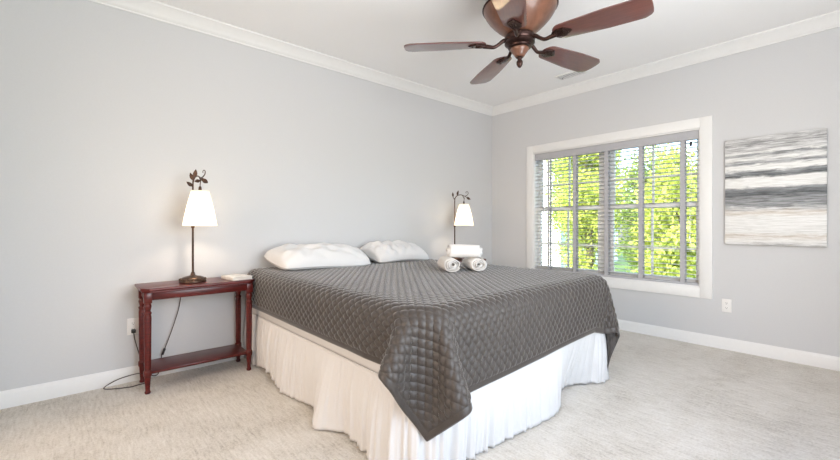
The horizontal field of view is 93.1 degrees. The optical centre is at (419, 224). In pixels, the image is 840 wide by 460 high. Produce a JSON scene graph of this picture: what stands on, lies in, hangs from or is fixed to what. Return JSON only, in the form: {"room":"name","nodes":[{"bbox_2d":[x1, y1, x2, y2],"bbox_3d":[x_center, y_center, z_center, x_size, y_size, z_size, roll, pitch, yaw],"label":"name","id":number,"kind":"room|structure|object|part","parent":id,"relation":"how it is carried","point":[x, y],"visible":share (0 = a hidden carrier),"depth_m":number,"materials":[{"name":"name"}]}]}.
{"room":"bedroom","nodes":[
{"label":"bedroom","id":0,"kind":"room"},
{"bbox_2d":[0,0,491,391],"bbox_3d":[-0.993,-0.250,3.905,5.500,2.740,0.150,0,0,-41],"label":"wall","id":1,"kind":"structure","parent":0,"point":[107,114],"depth_m":3.01,"materials":[{"name":"grey paint"}]},
{"bbox_2d":[0,345,243,409],"bbox_3d":[-0.938,1.067,3.843,5.200,0.105,0.016,0,0,-41],"label":"baseboard","id":2,"kind":"structure","parent":1,"relation":"attached to","point":[50,390],"depth_m":2.64,"materials":[{"name":"white paint"}]},
{"bbox_2d":[127,317,138,334],"bbox_3d":[-2.060,0.728,2.859,0.072,0.118,0.009,0,0,-41],"label":"wall outlet","id":3,"kind":"object","parent":1,"relation":"attached to","point":[132,323],"visible":0.89,"depth_m":2.85,"materials":[{"name":"white plastic"}]},
{"bbox_2d":[88,0,492,115],"bbox_3d":[-0.914,-1.571,3.816,5.200,0.098,0.088,0,0,-41],"label":"trim","id":4,"kind":"structure","parent":1,"relation":"attached to","point":[152,9],"depth_m":3.50,"materials":[{"name":"white paint"}]},
{"bbox_2d":[0,330,839,459],"bbox_3d":[0.485,1.180,2.229,5.500,0.120,4.620,0,0,-41],"label":"floor","id":5,"kind":"structure","parent":0,"point":[661,398],"depth_m":2.30,"materials":[{"name":"carpet"}]},
{"bbox_2d":[134,277,253,394],"bbox_3d":[-1.653,0.770,2.958,0.730,0.700,0.353,0,0,-41],"label":"console table","id":6,"kind":"object","parent":5,"relation":"on","point":[147,292],"visible":0.99,"depth_m":2.85,"materials":[{"name":"brown wood"}]},
{"bbox_3d":[-1.979,0.785,2.836,0.049,0.670,0.049,0,0,-41],"label":"leg","id":7,"kind":"part","parent":6,"relation":"part of","materials":[{"name":"brown wood"}]},
{"bbox_3d":[-1.808,0.785,2.642,0.049,0.670,0.049,0,0,-41],"label":"leg","id":8,"kind":"part","parent":6,"relation":"part of","materials":[{"name":"brown wood"}]},
{"bbox_2d":[103,170,217,389],"bbox_3d":[-1.826,0.355,2.903,0.689,1.529,0.342,0,0,-8],"label":"table lamp","id":9,"kind":"object","parent":6,"relation":"on","point":[199,210],"visible":0.91,"depth_m":2.83,"materials":[{"name":"white fabric"}]},
{"bbox_3d":[-1.946,0.761,2.862,0.119,0.716,0.519,0,0,44],"label":"power cord","id":10,"kind":"part","parent":9,"relation":"part of","materials":[{"name":"black rubber"}]},
{"bbox_3d":[-1.620,-0.336,2.905,0.186,0.123,0.019,0,0,35],"label":"vine arm","id":11,"kind":"part","parent":9,"relation":"part of","materials":[{"name":"brown metal"}]},
{"bbox_3d":[-1.591,-0.120,2.878,0.224,0.250,0.224,0,0,36],"label":"lamp shade","id":12,"kind":"part","parent":9,"relation":"part of","materials":[{"name":"fabric"}]},
{"bbox_3d":[-1.653,0.445,2.958,0.712,0.010,0.339,0,0,-41],"label":"edge moulding","id":13,"kind":"part","parent":6,"relation":"part of","materials":[{"name":"brown wood"}]},
{"bbox_2d":[151,344,246,373],"bbox_3d":[-1.649,0.983,2.954,0.640,0.018,0.283,0,0,-41],"label":"shelf","id":14,"kind":"object","parent":6,"relation":"attached to","point":[168,363],"depth_m":2.93,"materials":[{"name":"brown wood"}]},
{"bbox_2d":[221,274,251,280],"bbox_3d":[-1.430,0.407,3.107,0.210,0.025,0.152,0,0,41],"label":"book","id":15,"kind":"object","parent":6,"relation":"on","point":[233,277],"visible":1,"depth_m":3.06,"materials":[{"name":"white paper"}]},
{"bbox_3d":[-1.491,0.785,3.266,0.049,0.670,0.049,0,0,-41],"label":"leg","id":16,"kind":"part","parent":6,"relation":"part of","materials":[{"name":"brown wood"}]},
{"bbox_3d":[-1.320,0.785,3.071,0.049,0.670,0.049,0,0,-41],"label":"leg","id":17,"kind":"part","parent":6,"relation":"part of","materials":[{"name":"brown wood"}]},
{"bbox_2d":[243,308,608,459],"bbox_3d":[-0.061,0.756,3.081,1.983,0.728,2.260,0,0,-41],"label":"bed","id":18,"kind":"object","parent":5,"relation":"on","point":[344,389],"visible":0.51,"depth_m":2.15,"materials":[{"name":"white fabric"}]},
{"bbox_3d":[-0.053,0.560,3.122,1.810,0.336,2.208,0,0,-41],"label":"mattress","id":19,"kind":"part","parent":18,"relation":"part of","materials":[{"name":"white fabric"}]},
{"bbox_2d":[245,259,619,441],"bbox_3d":[0.011,0.735,3.018,2.068,0.737,2.317,0,0,-41],"label":"quilt","id":20,"kind":"object","parent":18,"relation":"on","point":[437,336],"visible":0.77,"depth_m":2.12,"materials":[{"name":"grey fabric"}]},
{"bbox_2d":[264,242,370,269],"bbox_3d":[-0.881,0.264,3.477,0.818,0.212,0.485,0,0,-43],"label":"bed pillow","id":21,"kind":"object","parent":20,"relation":"on","point":[323,255],"visible":0.98,"depth_m":3.29,"materials":[{"name":"white fabric"}]},
{"bbox_2d":[360,240,428,262],"bbox_3d":[-0.268,0.259,4.044,0.622,0.207,0.448,0,0,-38],"label":"bed pillow","id":22,"kind":"object","parent":20,"relation":"on","point":[387,251],"visible":0.97,"depth_m":3.88,"materials":[{"name":"white fabric"}]},
{"bbox_2d":[437,256,459,271],"bbox_3d":[0.224,0.302,3.115,0.135,0.106,0.329,0,0,-9],"label":"rolled towel","id":23,"kind":"object","parent":20,"relation":"on","point":[449,264],"visible":0.99,"depth_m":2.98,"materials":[{"name":"white fabric"}]},
{"bbox_2d":[462,257,486,270],"bbox_3d":[0.428,0.302,3.149,0.131,0.099,0.314,0,0,-11],"label":"rolled towel","id":24,"kind":"object","parent":20,"relation":"on","point":[476,263],"visible":0.97,"depth_m":3.03,"materials":[{"name":"white fabric"}]},
{"bbox_2d":[446,244,482,257],"bbox_3d":[0.347,0.203,3.117,0.285,0.104,0.110,0,0,-1],"label":"rolled towel","id":25,"kind":"object","parent":24,"relation":"on","point":[454,250],"visible":1,"depth_m":3.07,"materials":[{"name":"white fabric"}]},
{"bbox_3d":[0.460,0.770,4.821,0.730,0.700,0.353,0,0,-41],"label":"console table","id":26,"kind":"object","parent":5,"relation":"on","visible":0},
{"bbox_2d":[452,190,473,260],"bbox_3d":[0.477,0.005,4.707,0.312,0.829,0.228,0,0,9],"label":"table lamp","id":27,"kind":"object","parent":26,"relation":"on","point":[463,218],"visible":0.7,"depth_m":4.64,"materials":[{"name":"white fabric"}]},
{"bbox_3d":[0.518,-0.120,4.700,0.224,0.250,0.224,0,0,9],"label":"lamp shade","id":28,"kind":"part","parent":27,"relation":"part of","materials":[{"name":"fabric"}]},
{"bbox_2d":[154,0,839,105],"bbox_3d":[0.485,-1.720,2.229,5.500,0.200,4.620,0,0,-41],"label":"ceiling","id":29,"kind":"structure","parent":0,"point":[373,34],"depth_m":3.31,"materials":[{"name":"white paint"}]},
{"bbox_2d":[404,0,653,83],"bbox_3d":[0.694,-1.321,2.591,1.439,0.597,1.434,0,0,-41],"label":"ceiling fan","id":30,"kind":"object","parent":29,"relation":"hanging from","point":[518,21],"visible":1,"depth_m":2.50,"materials":[{"name":"brown wood"}]},
{"bbox_3d":[0.166,-1.185,2.641,0.542,0.039,0.179,0,0,6],"label":"blade","id":31,"kind":"part","parent":30,"relation":"part of","materials":[{"name":"brown wood"}]},
{"bbox_3d":[0.387,-1.177,2.621,0.096,0.022,0.104,0,0,-43],"label":"mounting plate","id":32,"kind":"part","parent":30,"relation":"part of","materials":[{"name":"brown metal"}]},
{"bbox_3d":[0.545,-1.185,3.068,0.179,0.039,0.542,0,0,-12],"label":"blade","id":33,"kind":"part","parent":30,"relation":"part of","materials":[{"name":"brown wood"}]},
{"bbox_3d":[0.494,-1.188,2.609,0.164,0.068,0.031,0,0,6],"label":"blade arm","id":34,"kind":"part","parent":30,"relation":"part of","materials":[{"name":"brown metal"}]},
{"bbox_3d":[0.595,-1.177,2.852,0.096,0.022,0.104,0,0,29],"label":"mounting plate","id":35,"kind":"part","parent":30,"relation":"part of","materials":[{"name":"brown metal"}]},
{"bbox_3d":[0.616,-1.188,2.745,0.031,0.068,0.164,0,0,-12],"label":"blade arm","id":36,"kind":"part","parent":30,"relation":"part of","materials":[{"name":"brown metal"}]},
{"bbox_3d":[0.482,-1.185,2.137,0.179,0.039,0.542,0,0,20],"label":"blade","id":37,"kind":"part","parent":30,"relation":"part of","materials":[{"name":"brown wood"}]},
{"bbox_3d":[0.558,-1.177,2.345,0.096,0.022,0.104,0,0,-21],"label":"mounting plate","id":38,"kind":"part","parent":30,"relation":"part of","materials":[{"name":"brown metal"}]},
{"bbox_3d":[0.596,-1.188,2.447,0.031,0.068,0.164,0,0,20],"label":"blade arm","id":39,"kind":"part","parent":30,"relation":"part of","materials":[{"name":"brown metal"}]},
{"bbox_3d":[0.782,-1.188,2.674,0.164,0.068,0.031,0,0,-31],"label":"blade arm","id":40,"kind":"part","parent":30,"relation":"part of","materials":[{"name":"brown metal"}]},
{"bbox_3d":[0.774,-1.188,2.501,0.164,0.068,0.031,0,0,37],"label":"blade arm","id":41,"kind":"part","parent":30,"relation":"part of","materials":[{"name":"brown metal"}]},
{"bbox_3d":[0.875,-1.177,2.731,0.096,0.022,0.104,0,0,18],"label":"mounting plate","id":42,"kind":"part","parent":30,"relation":"part of","materials":[{"name":"brown metal"}]},
{"bbox_3d":[0.861,-1.177,2.436,0.104,0.022,0.096,0,0,-4],"label":"mounting plate","id":43,"kind":"part","parent":30,"relation":"part of","materials":[{"name":"brown metal"}]},
{"bbox_3d":[1.064,-1.185,2.847,0.542,0.039,0.179,0,0,-31],"label":"blade","id":44,"kind":"part","parent":30,"relation":"part of","materials":[{"name":"brown wood"}]},
{"bbox_3d":[1.039,-1.185,2.304,0.542,0.039,0.179,0,0,37],"label":"blade","id":45,"kind":"part","parent":30,"relation":"part of","materials":[{"name":"brown wood"}]},
{"bbox_2d":[555,71,586,79],"bbox_3d":[1.621,-1.610,4.283,0.140,0.020,0.300,0,0,-41],"label":"ceiling vent","id":46,"kind":"object","parent":29,"relation":"in","point":[572,71],"visible":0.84,"depth_m":4.29,"materials":[{"name":"white plastic"}]},
{"bbox_2d":[492,10,839,356],"bbox_3d":[2.508,-0.250,3.913,0.238,2.740,4.470,0,0,-41],"label":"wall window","id":47,"kind":"structure","parent":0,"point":[781,296],"depth_m":3.55,"materials":[{"name":"grey paint"}]},
{"bbox_2d":[535,130,698,285],"bbox_3d":[2.062,-0.162,4.422,0.071,1.468,1.753,0,0,-41],"label":"blind","id":48,"kind":"object","parent":47,"relation":"attached to","point":[683,137],"visible":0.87,"depth_m":4.30,"materials":[{"name":"plastic"}]},
{"bbox_3d":[2.065,0.561,4.425,0.050,0.022,1.753,0,0,-41],"label":"rail","id":49,"kind":"part","parent":48,"relation":"part of","materials":[{"name":"fabric"}]},
{"bbox_3d":[2.577,-0.334,3.793,0.002,0.963,0.019,0,0,-41],"label":"pull cord","id":50,"kind":"part","parent":48,"relation":"part of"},
{"bbox_2d":[526,115,712,298],"bbox_3d":[2.087,-0.163,4.444,0.168,1.687,1.977,0,0,-41],"label":"window","id":51,"kind":"structure","parent":47,"relation":"attached to","point":[704,125],"depth_m":4.15,"materials":[{"name":"white paint"}]},
{"bbox_3d":[1.796,0.179,4.820,0.030,0.788,0.813,0,0,-41],"label":"sash","id":52,"kind":"part","parent":51,"relation":"part of","materials":[{"name":"white paint"}]},
{"bbox_3d":[1.819,-0.539,4.840,0.030,0.718,0.813,0,0,-41],"label":"sash","id":53,"kind":"part","parent":51,"relation":"part of","materials":[{"name":"clear glass"}]},
{"bbox_3d":[2.409,0.179,4.126,0.030,0.788,0.858,0,0,-41],"label":"sash","id":54,"kind":"part","parent":51,"relation":"part of","materials":[{"name":"white paint"}]},
{"bbox_3d":[2.431,-0.539,4.146,0.030,0.718,0.858,0,0,-41],"label":"sash","id":55,"kind":"part","parent":51,"relation":"part of","materials":[{"name":"clear glass"}]},
{"bbox_2d":[722,299,731,312],"bbox_3d":[2.756,0.725,3.578,0.009,0.118,0.072,0,0,-41],"label":"wall outlet","id":56,"kind":"object","parent":47,"relation":"attached to","point":[726,303],"visible":1,"depth_m":3.57,"materials":[{"name":"white plastic"}]},
{"bbox_2d":[617,319,839,370],"bbox_3d":[2.430,1.067,3.943,0.016,0.105,4.320,0,0,-41],"label":"baseboard","id":57,"kind":"structure","parent":47,"relation":"attached to","point":[763,350],"depth_m":3.50,"materials":[{"name":"white paint"}]},
{"bbox_2d":[725,128,826,246],"bbox_3d":[2.953,-0.291,3.334,0.034,0.922,0.639,0,0,-41],"label":"canvas painting","id":58,"kind":"object","parent":47,"relation":"attached to","point":[776,185],"visible":1,"depth_m":3.30,"materials":[{"name":"paint"}]},
{"label":"outside","id":59,"kind":"structure","parent":0,"visible":0},
{"bbox_2d":[594,245,694,276],"bbox_3d":[12.315,1.670,15.538,29.850,0.100,50.000,0,0,-41],"label":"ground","id":60,"kind":"structure","parent":59,"point":[624,262],"depth_m":15.92,"materials":[{"name":"green plant"}]},
{"bbox_2d":[543,157,598,265],"bbox_3d":[4.871,-0.774,12.603,1.978,4.841,1.907,0,0,-41],"label":"leafy tree","id":61,"kind":"object","parent":60,"relation":"on","point":[553,166],"visible":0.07,"depth_m":12.73,"materials":[{"name":"green plant"}]},
{"bbox_2d":[542,151,617,266],"bbox_3d":[5.297,-1.530,18.016,5.900,6.300,5.800,0,0,-41],"label":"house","id":62,"kind":"structure","parent":60,"relation":"on","point":[544,234],"depth_m":14.90,"materials":[{"name":"white"}]},
{"bbox_2d":[545,150,629,269],"bbox_3d":[3.932,-0.917,9.350,1.770,5.127,1.816,0,0,-41],"label":"leafy tree","id":63,"kind":"object","parent":60,"relation":"on","point":[585,219],"visible":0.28,"depth_m":9.20,"materials":[{"name":"green plant"}]},
{"bbox_2d":[615,145,671,272],"bbox_3d":[6.290,-0.304,11.063,2.084,3.902,2.001,0,0,43],"label":"leafy tree","id":64,"kind":"object","parent":60,"relation":"on","point":[627,253],"visible":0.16,"depth_m":11.02,"materials":[{"name":"green plant"}]},
{"bbox_2d":[628,143,696,277],"bbox_3d":[5.157,0.002,7.970,1.715,3.290,1.806,0,0,-41],"label":"leafy tree","id":65,"kind":"object","parent":60,"relation":"on","point":[657,215],"visible":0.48,"depth_m":7.73,"materials":[{"name":"green plant"}]}
]}

